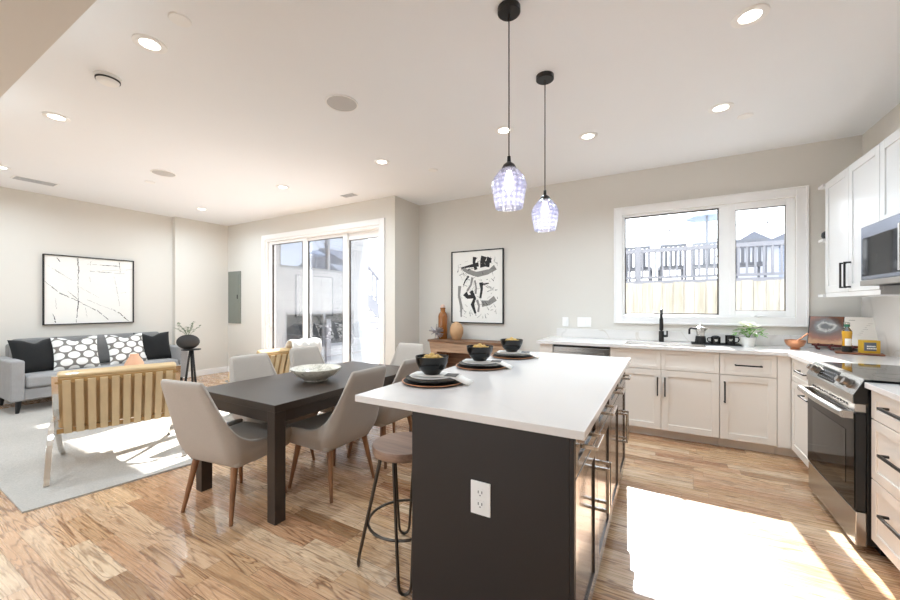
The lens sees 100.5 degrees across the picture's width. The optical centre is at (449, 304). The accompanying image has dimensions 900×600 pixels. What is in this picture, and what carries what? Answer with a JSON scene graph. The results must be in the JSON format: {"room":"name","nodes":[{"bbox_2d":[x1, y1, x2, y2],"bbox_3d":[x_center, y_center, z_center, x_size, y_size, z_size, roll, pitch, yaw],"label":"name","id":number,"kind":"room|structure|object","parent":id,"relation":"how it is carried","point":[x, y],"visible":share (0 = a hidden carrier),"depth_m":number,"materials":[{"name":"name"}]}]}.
{"room":"open-plan kitchen","nodes":[
{"label":"open-plan kitchen","id":0,"kind":"room"},
{"bbox_2d":[0,0,96,96],"bbox_3d":[-3.191,-1.375,0.543,9.280,0.410,3.375,0,0,30],"label":"ceiling","id":1,"kind":"structure","parent":0,"point":[28,28],"depth_m":1.58,"materials":[{"name":"paint"}]},
{"bbox_2d":[0,186,227,371],"bbox_3d":[-6.381,-0.125,4.511,0.403,2.910,7.100,0,0,30],"label":"wall","id":2,"kind":"structure","parent":0,"point":[181,264],"depth_m":6.20,"materials":[{"name":"paint"}]},
{"bbox_2d":[42,254,133,324],"bbox_3d":[-5.523,-0.220,5.771,0.040,1.020,1.050,0,0,30],"label":"framed picture","id":3,"kind":"object","parent":2,"relation":"attached to","point":[75,289],"visible":1,"depth_m":5.72},
{"bbox_2d":[4,366,227,403],"bbox_3d":[-6.248,1.278,4.426,0.118,0.105,7.085,0,0,30],"label":"baseboard","id":4,"kind":"structure","parent":2,"relation":"attached to","point":[220,369],"depth_m":7.11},
{"bbox_2d":[228,196,418,365],"bbox_3d":[-2.641,-0.125,6.819,4.606,2.910,0.620,0,0,30],"label":"wall","id":5,"kind":"structure","parent":0,"point":[401,216],"depth_m":5.88,"materials":[{"name":"paint"}]},
{"bbox_2d":[228,271,240,323],"bbox_3d":[-4.238,-0.150,7.356,0.410,1.020,0.032,0,0,30],"label":"electrical panel","id":6,"kind":"object","parent":5,"relation":"attached to","point":[234,278],"visible":1,"depth_m":7.33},
{"bbox_2d":[261,218,384,363],"bbox_3d":[-2.175,0.025,6.293,2.904,2.610,0.212,0,0,30],"label":"door","id":7,"kind":"structure","parent":5,"relation":"in","point":[312,280],"depth_m":6.34,"materials":[{"name":"white plastic"}]},
{"bbox_2d":[0,0,899,225],"bbox_3d":[-2.157,-1.680,2.454,9.780,0.200,8.120,0,0,30],"label":"ceiling","id":8,"kind":"structure","parent":0,"point":[235,107],"depth_m":2.77,"materials":[{"name":"paint"}]},
{"bbox_2d":[10,175,59,186],"bbox_3d":[-5.280,-1.576,4.768,0.180,0.008,0.400,0,0,30],"label":"ceiling vent","id":9,"kind":"object","parent":8,"relation":"in","point":[13,176],"visible":1,"depth_m":4.75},
{"bbox_2d":[42,112,70,121],"bbox_3d":[-3.305,-1.575,3.145,0.170,0.009,0.170,0,0,30],"label":"recessed light","id":10,"kind":"object","parent":8,"relation":"in","point":[54,116],"visible":1,"depth_m":3.14,"materials":[{"name":"white"}]},
{"bbox_2d":[93,70,121,87],"bbox_3d":[-2.370,-1.558,2.594,0.150,0.045,0.150,0,0,30],"label":"smoke detector","id":11,"kind":"object","parent":8,"relation":"attached to","point":[108,79],"visible":1,"depth_m":2.56,"materials":[{"name":"white plastic"}]},
{"bbox_2d":[131,34,166,53],"bbox_3d":[-1.816,-1.575,2.264,0.170,0.009,0.170,0,0,30],"label":"recessed light","id":12,"kind":"object","parent":8,"relation":"in","point":[148,43],"visible":1,"depth_m":2.26,"materials":[{"name":"white"}]},
{"bbox_2d":[150,169,176,176],"bbox_3d":[-3.428,-1.575,4.482,0.250,0.009,0.250,0,0,30],"label":"ceiling speaker","id":13,"kind":"object","parent":8,"relation":"attached to","point":[159,172],"visible":1,"depth_m":4.48},
{"bbox_2d":[168,12,191,27],"bbox_3d":[-1.494,-1.576,2.071,0.110,0.008,0.110,0,0,30],"label":"sprinkler cover","id":14,"kind":"object","parent":8,"relation":"attached to","point":[179,19],"visible":1,"depth_m":2.06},
{"bbox_2d":[325,94,357,111],"bbox_3d":[-0.845,-1.575,2.928,0.250,0.009,0.250,0,0,30],"label":"ceiling speaker","id":15,"kind":"object","parent":8,"relation":"attached to","point":[338,102],"visible":1,"depth_m":2.91},
{"bbox_2d":[495,126,513,134],"bbox_3d":[0.489,-1.575,3.383,0.170,0.009,0.170,0,0,30],"label":"recessed light","id":16,"kind":"object","parent":8,"relation":"in","point":[502,130],"visible":0.9,"depth_m":3.38,"materials":[{"name":"white"}]},
{"bbox_2d":[498,0,519,190],"bbox_3d":[0.314,-1.048,1.992,0.186,1.065,0.186,0,0,30],"label":"pendant lamp","id":17,"kind":"object","parent":8,"relation":"hanging from","point":[508,10],"visible":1,"depth_m":1.98,"materials":[{"name":"black metal"}]},
{"bbox_2d":[536,71,553,216],"bbox_3d":[0.655,-1.048,2.583,0.186,1.065,0.186,0,0,30],"label":"pendant lamp","id":18,"kind":"object","parent":8,"relation":"hanging from","point":[544,78],"visible":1,"depth_m":2.57,"materials":[{"name":"black metal"}]},
{"bbox_2d":[578,132,597,140],"bbox_3d":[1.290,-1.575,3.501,0.170,0.009,0.170,0,0,30],"label":"recessed light","id":19,"kind":"object","parent":8,"relation":"in","point":[588,135],"visible":1,"depth_m":3.49,"materials":[{"name":"white"}]},
{"bbox_2d":[708,102,733,113],"bbox_3d":[2.170,-1.575,2.998,0.170,0.009,0.170,0,0,30],"label":"recessed light","id":20,"kind":"object","parent":8,"relation":"in","point":[721,107],"visible":1,"depth_m":2.99,"materials":[{"name":"white"}]},
{"bbox_2d":[731,3,769,27],"bbox_3d":[1.639,-1.575,2.046,0.170,0.009,0.170,0,0,30],"label":"recessed light","id":21,"kind":"object","parent":8,"relation":"in","point":[753,14],"visible":1,"depth_m":2.04,"materials":[{"name":"white"}]},
{"bbox_2d":[0,372,899,599],"bbox_3d":[-2.157,1.380,2.454,9.780,0.100,8.120,0,0,30],"label":"floor","id":22,"kind":"structure","parent":0,"point":[691,520],"depth_m":2.14,"materials":[{"name":"brown wood"}]},
{"bbox_2d":[0,386,323,513],"bbox_3d":[-3.547,1.324,4.354,4.120,0.012,2.600,0,0,30],"label":"area rug","id":23,"kind":"object","parent":22,"relation":"on","point":[98,459],"visible":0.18,"depth_m":3.26,"materials":[{"name":"fabric"}]},
{"bbox_2d":[0,332,187,413],"bbox_3d":[-5.136,0.883,5.504,0.900,0.872,1.920,0,0,30],"label":"sofa","id":24,"kind":"object","parent":23,"relation":"on","point":[17,386],"visible":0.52,"depth_m":4.71,"materials":[{"name":"fabric"}]},
{"bbox_2d":[7,337,56,372],"bbox_3d":[-5.410,0.660,4.901,0.222,0.436,0.477,0,0,19],"label":"throw pillow","id":25,"kind":"object","parent":24,"relation":"on","point":[39,356],"visible":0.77,"depth_m":4.83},
{"bbox_2d":[9,335,91,357],"bbox_3d":[-5.556,0.665,5.263,0.170,0.430,0.830,-9,-5,29],"label":"cushion","id":26,"kind":"object","parent":24,"relation":"on","point":[72,338],"depth_m":5.16,"materials":[{"name":"fabric"}]},
{"bbox_2d":[50,336,100,370],"bbox_3d":[-5.162,0.660,5.173,0.221,0.436,0.476,0,0,36],"label":"throw pillow","id":27,"kind":"object","parent":24,"relation":"on","point":[68,354],"visible":1,"depth_m":5.11,"materials":[{"name":"fabric"}]},
{"bbox_2d":[25,358,178,387],"bbox_3d":[-5.008,0.945,5.431,0.595,0.155,1.670,0,0,30],"label":"seat cushion","id":28,"kind":"object","parent":24,"relation":"on","point":[40,379],"depth_m":4.76,"materials":[{"name":"fabric"}]},
{"bbox_2d":[104,333,146,364],"bbox_3d":[-4.904,0.660,5.683,0.216,0.436,0.471,0,0,26],"label":"throw pillow","id":29,"kind":"object","parent":24,"relation":"on","point":[120,349],"visible":0.88,"depth_m":5.60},
{"bbox_2d":[95,332,158,362],"bbox_3d":[-5.141,0.665,5.988,0.170,0.430,0.830,-9,-5,29],"label":"cushion","id":30,"kind":"object","parent":24,"relation":"on","point":[102,347],"depth_m":5.67,"materials":[{"name":"fabric"}]},
{"bbox_2d":[133,331,171,359],"bbox_3d":[-4.770,0.660,6.020,0.219,0.436,0.474,0,0,37],"label":"throw pillow","id":31,"kind":"object","parent":24,"relation":"on","point":[157,346],"visible":0.83,"depth_m":6.00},
{"bbox_2d":[43,362,186,487],"bbox_3d":[-2.909,0.913,3.307,0.856,0.813,0.879,0,0,-42],"label":"lounge chair","id":32,"kind":"object","parent":23,"relation":"on","point":[93,398],"visible":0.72,"depth_m":3.03,"materials":[{"name":"beige wood"}]},
{"bbox_2d":[57,362,175,427],"bbox_3d":[-2.764,0.739,3.147,0.740,0.475,0.090,0,20,-42],"label":"cushion","id":33,"kind":"object","parent":32,"relation":"on","point":[166,365],"depth_m":3.06,"materials":[{"name":"beige"}]},
{"bbox_2d":[181,348,200,381],"bbox_3d":[-4.079,1.008,5.902,0.260,0.624,0.260,0,0,30],"label":"side table","id":34,"kind":"object","parent":23,"relation":"on","point":[191,358],"visible":0.88,"depth_m":5.88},
{"bbox_2d":[175,321,200,348],"bbox_3d":[-4.115,0.478,5.864,0.301,0.433,0.347,0,0,30],"label":"vase","id":35,"kind":"object","parent":34,"relation":"on","point":[188,341],"visible":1,"depth_m":5.83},
{"bbox_2d":[225,347,321,413],"bbox_3d":[-2.158,0.913,4.640,0.879,0.813,0.856,0,0,36],"label":"lounge chair","id":36,"kind":"object","parent":23,"relation":"on","point":[279,357],"visible":0.09,"depth_m":4.35,"materials":[{"name":"beige wood"}]},
{"bbox_2d":[256,347,291,373],"bbox_3d":[-1.983,0.739,4.514,0.090,0.475,0.740,24,14,33],"label":"cushion","id":37,"kind":"object","parent":36,"relation":"on","point":[278,350],"depth_m":4.35,"materials":[{"name":"beige"}]},
{"bbox_2d":[285,338,321,371],"bbox_3d":[-1.937,0.640,4.710,0.516,0.459,0.402,0,0,36],"label":"throw blanket","id":38,"kind":"object","parent":36,"relation":"on","point":[303,342],"visible":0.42,"depth_m":4.54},
{"bbox_3d":[-3.749,1.111,4.423,0.760,0.417,0.760,0,0,30],"label":"coffee table","id":39,"kind":"object","parent":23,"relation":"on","visible":0},
{"bbox_2d":[124,354,143,365],"bbox_3d":[-3.721,0.740,4.413,0.210,0.325,0.210,0,0,30],"label":"vase","id":40,"kind":"object","parent":39,"relation":"on","point":[134,359],"visible":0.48,"depth_m":4.37,"materials":[{"name":"ceramic"}]},
{"bbox_2d":[161,379,290,526],"bbox_3d":[-1.462,0.887,2.473,0.523,0.891,0.643,0,0,21],"label":"dining chair","id":41,"kind":"object","parent":22,"relation":"on","point":[201,431],"visible":0.91,"depth_m":2.26,"materials":[{"name":"fabric"}]},
{"bbox_2d":[229,353,318,459],"bbox_3d":[-1.511,0.887,3.167,0.643,0.891,0.523,0,0,30],"label":"dining chair","id":42,"kind":"object","parent":22,"relation":"on","point":[245,367],"visible":0.21,"depth_m":3.23,"materials":[{"name":"fabric"}]},
{"bbox_2d":[196,361,411,525],"bbox_3d":[-1.059,0.968,3.145,0.900,0.725,1.550,0,0,30],"label":"dining table","id":43,"kind":"object","parent":22,"relation":"on","point":[275,400],"visible":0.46,"depth_m":2.50,"materials":[{"name":"wood"}]},
{"bbox_2d":[290,364,340,381],"bbox_3d":[-1.081,0.555,3.025,0.390,0.100,0.390,0,0,30],"label":"decorative bowl","id":44,"kind":"object","parent":43,"relation":"on","point":[310,372],"visible":1,"depth_m":2.96,"materials":[{"name":"ceramic"}]},
{"bbox_2d":[289,346,335,412],"bbox_3d":[-1.270,0.887,3.790,0.643,0.891,0.523,0,0,30],"label":"dining chair","id":45,"kind":"object","parent":22,"relation":"on","point":[307,355],"visible":0.1,"depth_m":3.89,"materials":[{"name":"fabric"}]},
{"bbox_2d":[286,365,385,503],"bbox_3d":[-0.828,0.887,2.777,0.643,0.891,0.523,0,0,30],"label":"dining chair","id":46,"kind":"object","parent":22,"relation":"on","point":[351,420],"visible":0.91,"depth_m":2.60,"materials":[{"name":"fabric"}]},
{"bbox_2d":[347,358,420,468],"bbox_3d":[-0.544,0.887,3.303,0.644,0.891,0.523,0,0,32],"label":"dining chair","id":47,"kind":"object","parent":22,"relation":"on","point":[386,415],"visible":0.34,"depth_m":3.07,"materials":[{"name":"fabric"}]},
{"bbox_2d":[357,432,411,596],"bbox_3d":[-0.235,1.019,1.937,0.382,0.618,0.383,0,0,38],"label":"bar stool","id":48,"kind":"object","parent":22,"relation":"on","point":[394,448],"visible":0.67,"depth_m":1.86,"materials":[{"name":"brown wood"}]},
{"bbox_2d":[390,343,423,432],"bbox_3d":[-0.602,0.887,4.046,0.523,0.891,0.643,0,0,30],"label":"dining chair","id":49,"kind":"object","parent":22,"relation":"on","point":[404,351],"visible":0.15,"depth_m":4.28,"materials":[{"name":"fabric"}]},
{"bbox_2d":[427,338,504,368],"bbox_3d":[0.313,0.915,5.269,1.285,0.830,0.340,0,0,30],"label":"console table","id":50,"kind":"object","parent":22,"relation":"on","point":[456,350],"visible":0.26,"depth_m":5.30,"materials":[{"name":"brown wood"}]},
{"bbox_2d":[438,304,447,338],"bbox_3d":[-0.106,0.245,5.578,0.140,0.510,0.140,0,0,30],"label":"bottle","id":51,"kind":"object","parent":50,"relation":"on","point":[442,317],"visible":0.96,"depth_m":5.52,"materials":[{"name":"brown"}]},
{"bbox_2d":[450,322,462,339],"bbox_3d":[0.095,0.371,5.405,0.196,0.258,0.196,0,0,30],"label":"vase","id":52,"kind":"object","parent":50,"relation":"on","point":[456,329],"visible":1,"depth_m":5.33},
{"bbox_2d":[355,351,631,599],"bbox_3d":[0.501,0.872,2.325,1.036,0.916,1.975,0,0,30],"label":"kitchen island","id":53,"kind":"object","parent":22,"relation":"on","point":[546,433],"visible":1,"depth_m":1.48,"materials":[{"name":"stone"}]},
{"bbox_2d":[471,479,490,517],"bbox_3d":[0.116,0.737,1.426,0.082,0.126,0.009,0,0,30],"label":"outlet plate","id":54,"kind":"object","parent":53,"relation":"attached to","point":[480,491],"visible":1,"depth_m":1.42,"materials":[{"name":"white plastic"}]},
{"bbox_2d":[355,351,630,440],"bbox_3d":[0.490,0.429,2.331,1.012,0.031,1.975,0,0,30],"label":"island countertop","id":55,"kind":"structure","parent":53,"relation":"on","point":[555,394],"depth_m":1.73,"materials":[{"name":"stone"}]},
{"bbox_2d":[402,377,460,386],"bbox_3d":[-0.090,0.407,2.009,0.336,0.014,0.336,0,0,30],"label":"charger plate","id":56,"kind":"object","parent":55,"relation":"on","point":[404,380],"visible":0.48,"depth_m":1.92,"materials":[{"name":"wood"}]},
{"bbox_2d":[406,375,455,382],"bbox_3d":[-0.090,0.393,2.009,0.296,0.015,0.296,0,0,30],"label":"dinner plate","id":57,"kind":"object","parent":56,"relation":"on","point":[408,377],"visible":0.44,"depth_m":1.95,"materials":[{"name":"black ceramic"}]},
{"bbox_2d":[410,371,450,379],"bbox_3d":[-0.097,0.379,2.007,0.236,0.011,0.236,0,0,30],"label":"salad plate","id":58,"kind":"object","parent":57,"relation":"on","point":[417,377],"visible":0.35,"depth_m":1.95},
{"bbox_2d":[409,371,472,385],"bbox_3d":[-0.046,0.391,1.998,0.320,0.042,0.136,0,0,15],"label":"napkin","id":59,"kind":"object","parent":58,"relation":"on","point":[456,376],"visible":0.86,"depth_m":1.97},
{"bbox_2d":[415,354,448,374],"bbox_3d":[-0.097,0.322,2.013,0.180,0.096,0.180,0,0,30],"label":"bowl","id":60,"kind":"object","parent":59,"relation":"on","point":[428,366],"visible":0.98,"depth_m":1.95,"materials":[{"name":"black ceramic"}]},
{"bbox_2d":[456,363,504,369],"bbox_3d":[0.206,0.407,2.497,0.336,0.014,0.336,0,0,30],"label":"charger plate","id":61,"kind":"object","parent":55,"relation":"on","point":[457,364],"visible":0.52,"depth_m":2.44,"materials":[{"name":"ceramic"}]},
{"bbox_2d":[459,361,499,366],"bbox_3d":[0.206,0.393,2.497,0.296,0.015,0.296,0,0,30],"label":"dinner plate","id":62,"kind":"object","parent":61,"relation":"on","point":[460,362],"visible":0.47,"depth_m":2.44,"materials":[{"name":"black ceramic"}]},
{"bbox_2d":[462,359,492,364],"bbox_3d":[0.199,0.379,2.495,0.236,0.011,0.236,0,0,30],"label":"salad plate","id":63,"kind":"object","parent":62,"relation":"on","point":[487,359],"visible":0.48,"depth_m":2.43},
{"bbox_2d":[462,359,512,368],"bbox_3d":[0.250,0.391,2.485,0.320,0.042,0.136,0,0,15],"label":"napkin","id":64,"kind":"object","parent":63,"relation":"on","point":[500,362],"visible":0.87,"depth_m":2.46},
{"bbox_2d":[466,345,492,360],"bbox_3d":[0.199,0.322,2.501,0.180,0.096,0.180,0,0,30],"label":"bowl","id":65,"kind":"object","parent":64,"relation":"on","point":[476,353],"visible":0.99,"depth_m":2.44,"materials":[{"name":"black ceramic"}]},
{"bbox_2d":[491,354,533,358],"bbox_3d":[0.497,0.407,2.975,0.336,0.014,0.336,0,0,30],"label":"charger plate","id":66,"kind":"object","parent":55,"relation":"on","point":[493,355],"visible":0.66,"depth_m":2.91,"materials":[{"name":"orange metal"}]},
{"bbox_2d":[494,352,529,356],"bbox_3d":[0.497,0.393,2.975,0.296,0.015,0.296,0,0,30],"label":"dinner plate","id":67,"kind":"object","parent":66,"relation":"on","point":[495,353],"visible":0.56,"depth_m":2.92,"materials":[{"name":"black ceramic"}]},
{"bbox_2d":[497,351,524,354],"bbox_3d":[0.490,0.379,2.974,0.236,0.011,0.236,0,0,30],"label":"salad plate","id":68,"kind":"object","parent":67,"relation":"on","point":[497,351],"visible":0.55,"depth_m":2.92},
{"bbox_2d":[497,350,538,358],"bbox_3d":[0.540,0.391,2.964,0.320,0.042,0.136,0,0,15],"label":"napkin","id":69,"kind":"object","parent":68,"relation":"on","point":[499,351],"visible":0.88,"depth_m":2.94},
{"bbox_2d":[500,338,522,351],"bbox_3d":[0.490,0.322,2.979,0.180,0.096,0.180,0,0,30],"label":"bowl","id":70,"kind":"object","parent":69,"relation":"on","point":[508,345],"visible":0.98,"depth_m":2.92,"materials":[{"name":"black ceramic"}]},
{"bbox_2d":[540,343,552,352],"bbox_3d":[1.261,0.885,4.559,0.145,0.889,0.653,0,0,30],"label":"end panel","id":71,"kind":"object","parent":22,"relation":"on","point":[548,348],"visible":0.2,"depth_m":4.27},
{"bbox_2d":[553,344,609,355],"bbox_3d":[1.571,0.862,4.346,0.595,0.837,0.694,0,0,30],"label":"dishwasher","id":72,"kind":"object","parent":22,"relation":"on","point":[557,348],"visible":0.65,"depth_m":4.07,"materials":[{"name":"silver metal"}]},
{"bbox_2d":[610,347,718,444],"bbox_3d":[2.244,0.885,3.972,0.939,0.889,0.696,0,0,30],"label":"base cabinet","id":73,"kind":"object","parent":22,"relation":"on","point":[674,394],"visible":0.86,"depth_m":3.67,"materials":[{"name":"white wood"}]},
{"bbox_2d":[718,353,776,453],"bbox_3d":[2.831,0.885,3.636,0.409,0.889,0.696,0,0,30],"label":"base cabinet","id":74,"kind":"object","parent":22,"relation":"on","point":[747,382],"visible":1,"depth_m":3.37,"materials":[{"name":"white wood"}]},
{"bbox_2d":[775,356,808,467],"bbox_3d":[3.175,0.885,3.086,0.730,0.889,1.310,0,0,30],"label":"base cabinet","id":75,"kind":"object","parent":22,"relation":"on","point":[792,404],"visible":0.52,"depth_m":3.23,"materials":[{"name":"white wood"}]},
{"bbox_2d":[536,336,899,365],"bbox_3d":[2.254,0.425,3.617,2.875,0.030,1.323,0,0,30],"label":"countertop","id":76,"kind":"structure","parent":75,"relation":"on","point":[807,355],"depth_m":3.53,"materials":[{"name":"stone"}]},
{"bbox_2d":[659,308,667,341],"bbox_3d":[2.340,0.224,4.108,0.089,0.372,0.196,0,0,30],"label":"faucet","id":77,"kind":"object","parent":76,"relation":"on","point":[661,332],"visible":1,"depth_m":4.08,"materials":[{"name":"black metal"}]},
{"bbox_2d":[691,341,741,345],"bbox_3d":[2.749,0.402,3.883,0.420,0.016,0.150,0,0,30],"label":"serving tray","id":78,"kind":"object","parent":76,"relation":"on","point":[692,342],"visible":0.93,"depth_m":3.84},
{"bbox_2d":[688,324,707,342],"bbox_3d":[2.629,0.298,3.959,0.096,0.206,0.171,0,0,-38],"label":"moka pot","id":79,"kind":"object","parent":78,"relation":"on","point":[700,330],"visible":0.91,"depth_m":3.92,"materials":[{"name":"silver metal"}]},
{"bbox_2d":[707,335,720,343],"bbox_3d":[2.747,0.358,3.890,0.084,0.086,0.114,0,0,-14],"label":"mug","id":80,"kind":"object","parent":78,"relation":"on","point":[715,339],"visible":0.97,"depth_m":3.85,"materials":[{"name":"black ceramic"}]},
{"bbox_2d":[725,335,739,343],"bbox_3d":[2.870,0.355,3.816,0.114,0.092,0.084,0,0,1],"label":"mug","id":81,"kind":"object","parent":78,"relation":"on","point":[729,339],"visible":0.79,"depth_m":3.79,"materials":[{"name":"black ceramic"}]},
{"bbox_2d":[732,322,767,346],"bbox_3d":[2.964,0.289,3.709,0.294,0.242,0.296,0,0,30],"label":"potted plant","id":82,"kind":"object","parent":76,"relation":"on","point":[747,341],"visible":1,"depth_m":3.69,"materials":[{"name":"green plant"}]},
{"bbox_2d":[784,339,805,348],"bbox_3d":[3.213,0.367,3.485,0.152,0.085,0.152,0,0,30],"label":"copper bowl","id":83,"kind":"object","parent":76,"relation":"on","point":[792,343],"visible":0.99,"depth_m":3.45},
{"bbox_2d":[811,343,857,350],"bbox_3d":[3.528,0.309,3.365,0.187,0.202,0.400,0,0,-36],"label":"book stand","id":84,"kind":"object","parent":76,"relation":"on","point":[812,344],"visible":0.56,"depth_m":3.40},
{"bbox_2d":[807,316,877,345],"bbox_3d":[3.564,0.236,3.389,0.123,0.258,0.475,0,0,-36],"label":"cookbook","id":85,"kind":"object","parent":84,"relation":"on","point":[821,329],"visible":0.73,"depth_m":3.42,"materials":[{"name":"white paper"}]},
{"bbox_2d":[834,350,885,355],"bbox_3d":[3.409,0.403,3.122,0.280,0.014,0.140,0,0,44],"label":"cutting board","id":86,"kind":"object","parent":76,"relation":"on","point":[835,351],"visible":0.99,"depth_m":3.08,"materials":[{"name":"brown wood"}]},
{"bbox_2d":[841,322,852,351],"bbox_3d":[3.361,0.270,3.170,0.066,0.250,0.066,0,0,30],"label":"oil bottle","id":87,"kind":"object","parent":86,"relation":"on","point":[846,335],"visible":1,"depth_m":3.15,"materials":[{"name":"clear glass"}]},
{"bbox_2d":[858,340,880,353],"bbox_3d":[3.447,0.343,3.079,0.110,0.105,0.064,0,0,26],"label":"box","id":88,"kind":"object","parent":86,"relation":"on","point":[864,346],"visible":1,"depth_m":3.06,"materials":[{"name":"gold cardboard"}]},
{"bbox_2d":[797,361,899,556],"bbox_3d":[2.637,0.864,2.191,0.766,0.932,0.766,0,0,30],"label":"range oven","id":89,"kind":"object","parent":22,"relation":"on","point":[839,401],"visible":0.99,"depth_m":2.17,"materials":[{"name":"silver glass"}]},
{"bbox_2d":[824,362,899,383],"bbox_3d":[2.694,0.403,2.159,0.635,0.010,0.766,0,0,30],"label":"cooktop","id":90,"kind":"object","parent":89,"relation":"in","point":[871,373],"depth_m":2.24,"materials":[{"name":"black glass"}]},
{"bbox_2d":[871,390,899,570],"bbox_3d":[2.256,0.885,1.430,0.681,0.889,0.922,0,0,30],"label":"base cabinet","id":91,"kind":"object","parent":22,"relation":"on","point":[885,411],"visible":0.89,"depth_m":1.85,"materials":[{"name":"white wood"}]},
{"bbox_2d":[865,382,899,401],"bbox_3d":[2.263,0.425,1.415,0.675,0.030,0.943,0,0,30],"label":"countertop","id":92,"kind":"structure","parent":91,"relation":"on","point":[892,391],"depth_m":1.85,"materials":[{"name":"stone"}]},
{"bbox_2d":[419,135,861,353],"bbox_3d":[1.721,-0.125,4.798,5.374,2.910,0.200,0,0,30],"label":"wall","id":93,"kind":"structure","parent":0,"point":[560,264],"depth_m":4.73,"materials":[{"name":"paint"}]},
{"bbox_2d":[451,248,503,323],"bbox_3d":[0.388,-0.265,5.424,0.830,1.060,0.035,0,0,30],"label":"framed picture","id":94,"kind":"object","parent":93,"relation":"attached to","point":[477,276],"visible":1,"depth_m":5.41},
{"bbox_2d":[577,317,590,326],"bbox_3d":[1.683,0.215,4.699,0.165,0.120,0.010,0,0,30],"label":"light switch","id":95,"kind":"object","parent":93,"relation":"attached to","point":[581,321],"visible":1,"depth_m":4.70,"materials":[{"name":"white plastic"}]},
{"bbox_2d":[557,328,857,348],"bbox_3d":[2.600,0.355,4.169,2.798,0.110,0.020,0,0,30],"label":"backsplash","id":96,"kind":"structure","parent":93,"relation":"attached to","point":[774,340],"depth_m":4.28,"materials":[{"name":"stone"}]},
{"bbox_2d":[614,185,808,326],"bbox_3d":[2.767,-0.474,4.136,1.750,1.382,0.172,0,0,30],"label":"window","id":97,"kind":"structure","parent":93,"relation":"in","point":[727,314],"depth_m":3.97,"materials":[{"name":"white plastic"}]},
{"bbox_2d":[862,103,899,155],"bbox_3d":[2.002,-0.125,0.077,0.200,2.910,7.720,0,0,30],"label":"wall","id":98,"kind":"structure","parent":0,"point":[890,122],"depth_m":3.17,"materials":[{"name":"paint"}]},
{"bbox_2d":[825,143,899,296],"bbox_3d":[3.244,-0.578,2.846,0.390,1.015,0.970,0,0,30],"label":"upper cabinet","id":99,"kind":"object","parent":98,"relation":"attached to","point":[852,197],"visible":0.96,"depth_m":2.87,"materials":[{"name":"white wood"}]},
{"bbox_2d":[862,296,899,357],"bbox_3d":[3.066,0.142,2.152,0.012,0.534,3.019,0,0,30],"label":"backsplash","id":100,"kind":"structure","parent":98,"relation":"attached to","point":[885,311],"depth_m":3.08,"materials":[{"name":"stone"}]},
{"bbox_2d":[880,128,899,220],"bbox_3d":[2.831,-0.805,2.082,0.349,0.560,0.760,0,0,30],"label":"upper cabinet","id":101,"kind":"object","parent":98,"relation":"attached to","point":[890,146],"visible":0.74,"depth_m":2.40,"materials":[{"name":"wood"}]},
{"bbox_2d":[860,213,899,285],"bbox_3d":[2.765,-0.326,2.118,0.475,0.393,0.758,0,0,30],"label":"microwave","id":102,"kind":"object","parent":101,"relation":"attached to","point":[880,240],"visible":1,"depth_m":2.30,"materials":[{"name":"silver metal"}]},
{"label":"outside","id":103,"kind":"structure","parent":0,"visible":0},
{"bbox_2d":[368,317,378,363],"bbox_3d":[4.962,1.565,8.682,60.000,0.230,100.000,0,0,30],"label":"ground","id":104,"kind":"structure","parent":103,"point":[373,334],"depth_m":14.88,"materials":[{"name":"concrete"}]},
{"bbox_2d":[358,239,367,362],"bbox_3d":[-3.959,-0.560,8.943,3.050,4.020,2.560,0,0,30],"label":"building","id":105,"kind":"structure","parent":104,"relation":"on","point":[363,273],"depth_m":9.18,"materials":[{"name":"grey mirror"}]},
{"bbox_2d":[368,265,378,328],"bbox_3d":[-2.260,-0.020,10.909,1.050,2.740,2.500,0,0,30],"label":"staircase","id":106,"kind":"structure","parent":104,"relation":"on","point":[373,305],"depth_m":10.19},
{"bbox_2d":[686,210,716,278],"bbox_3d":[6.756,-0.540,9.845,0.850,3.980,0.850,0,0,7],"label":"patio umbrella","id":107,"kind":"object","parent":104,"relation":"on","point":[703,216],"visible":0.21,"depth_m":9.83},
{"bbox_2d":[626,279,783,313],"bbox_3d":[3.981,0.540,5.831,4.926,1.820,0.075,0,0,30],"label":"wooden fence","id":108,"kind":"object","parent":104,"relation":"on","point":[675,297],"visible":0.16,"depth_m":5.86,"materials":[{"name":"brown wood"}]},
{"bbox_2d":[626,240,783,283],"bbox_3d":[6.021,0.080,8.520,8.000,2.740,2.430,0,0,30],"label":"deck railing","id":109,"kind":"object","parent":104,"relation":"on","point":[638,252],"visible":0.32,"depth_m":7.70,"materials":[{"name":"wood"}]},
{"bbox_2d":[626,246,651,280],"bbox_3d":[4.399,-0.870,8.705,0.500,0.900,0.520,0,0,33],"label":"patio chair","id":110,"kind":"object","parent":109,"relation":"on","point":[632,269],"visible":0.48,"depth_m":8.56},
{"bbox_2d":[658,244,686,279],"bbox_3d":[4.964,-0.870,8.381,0.500,0.900,0.520,0,0,24],"label":"patio chair","id":111,"kind":"object","parent":109,"relation":"on","point":[680,266],"visible":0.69,"depth_m":8.16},
{"bbox_2d":[692,241,716,278],"bbox_3d":[5.527,-0.870,8.060,0.500,0.900,0.520,0,0,35],"label":"patio chair","id":112,"kind":"object","parent":109,"relation":"on","point":[702,266],"visible":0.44,"depth_m":7.89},
{"bbox_2d":[736,238,766,277],"bbox_3d":[6.136,-0.870,7.712,0.500,0.900,0.520,0,0,27],"label":"patio chair","id":113,"kind":"object","parent":109,"relation":"on","point":[742,263],"visible":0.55,"depth_m":7.49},
{"bbox_2d":[716,231,783,277],"bbox_3d":[9.539,-0.360,12.055,1.400,3.620,2.400,0,0,30],"label":"garden shed","id":114,"kind":"object","parent":104,"relation":"on","point":[754,235],"visible":0.12,"depth_m":11.02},
{"bbox_2d":[773,234,783,276],"bbox_3d":[14.972,-1.110,13.903,6.400,5.120,5.600,0,0,30],"label":"house","id":115,"kind":"structure","parent":104,"relation":"on","point":[780,237],"depth_m":12.97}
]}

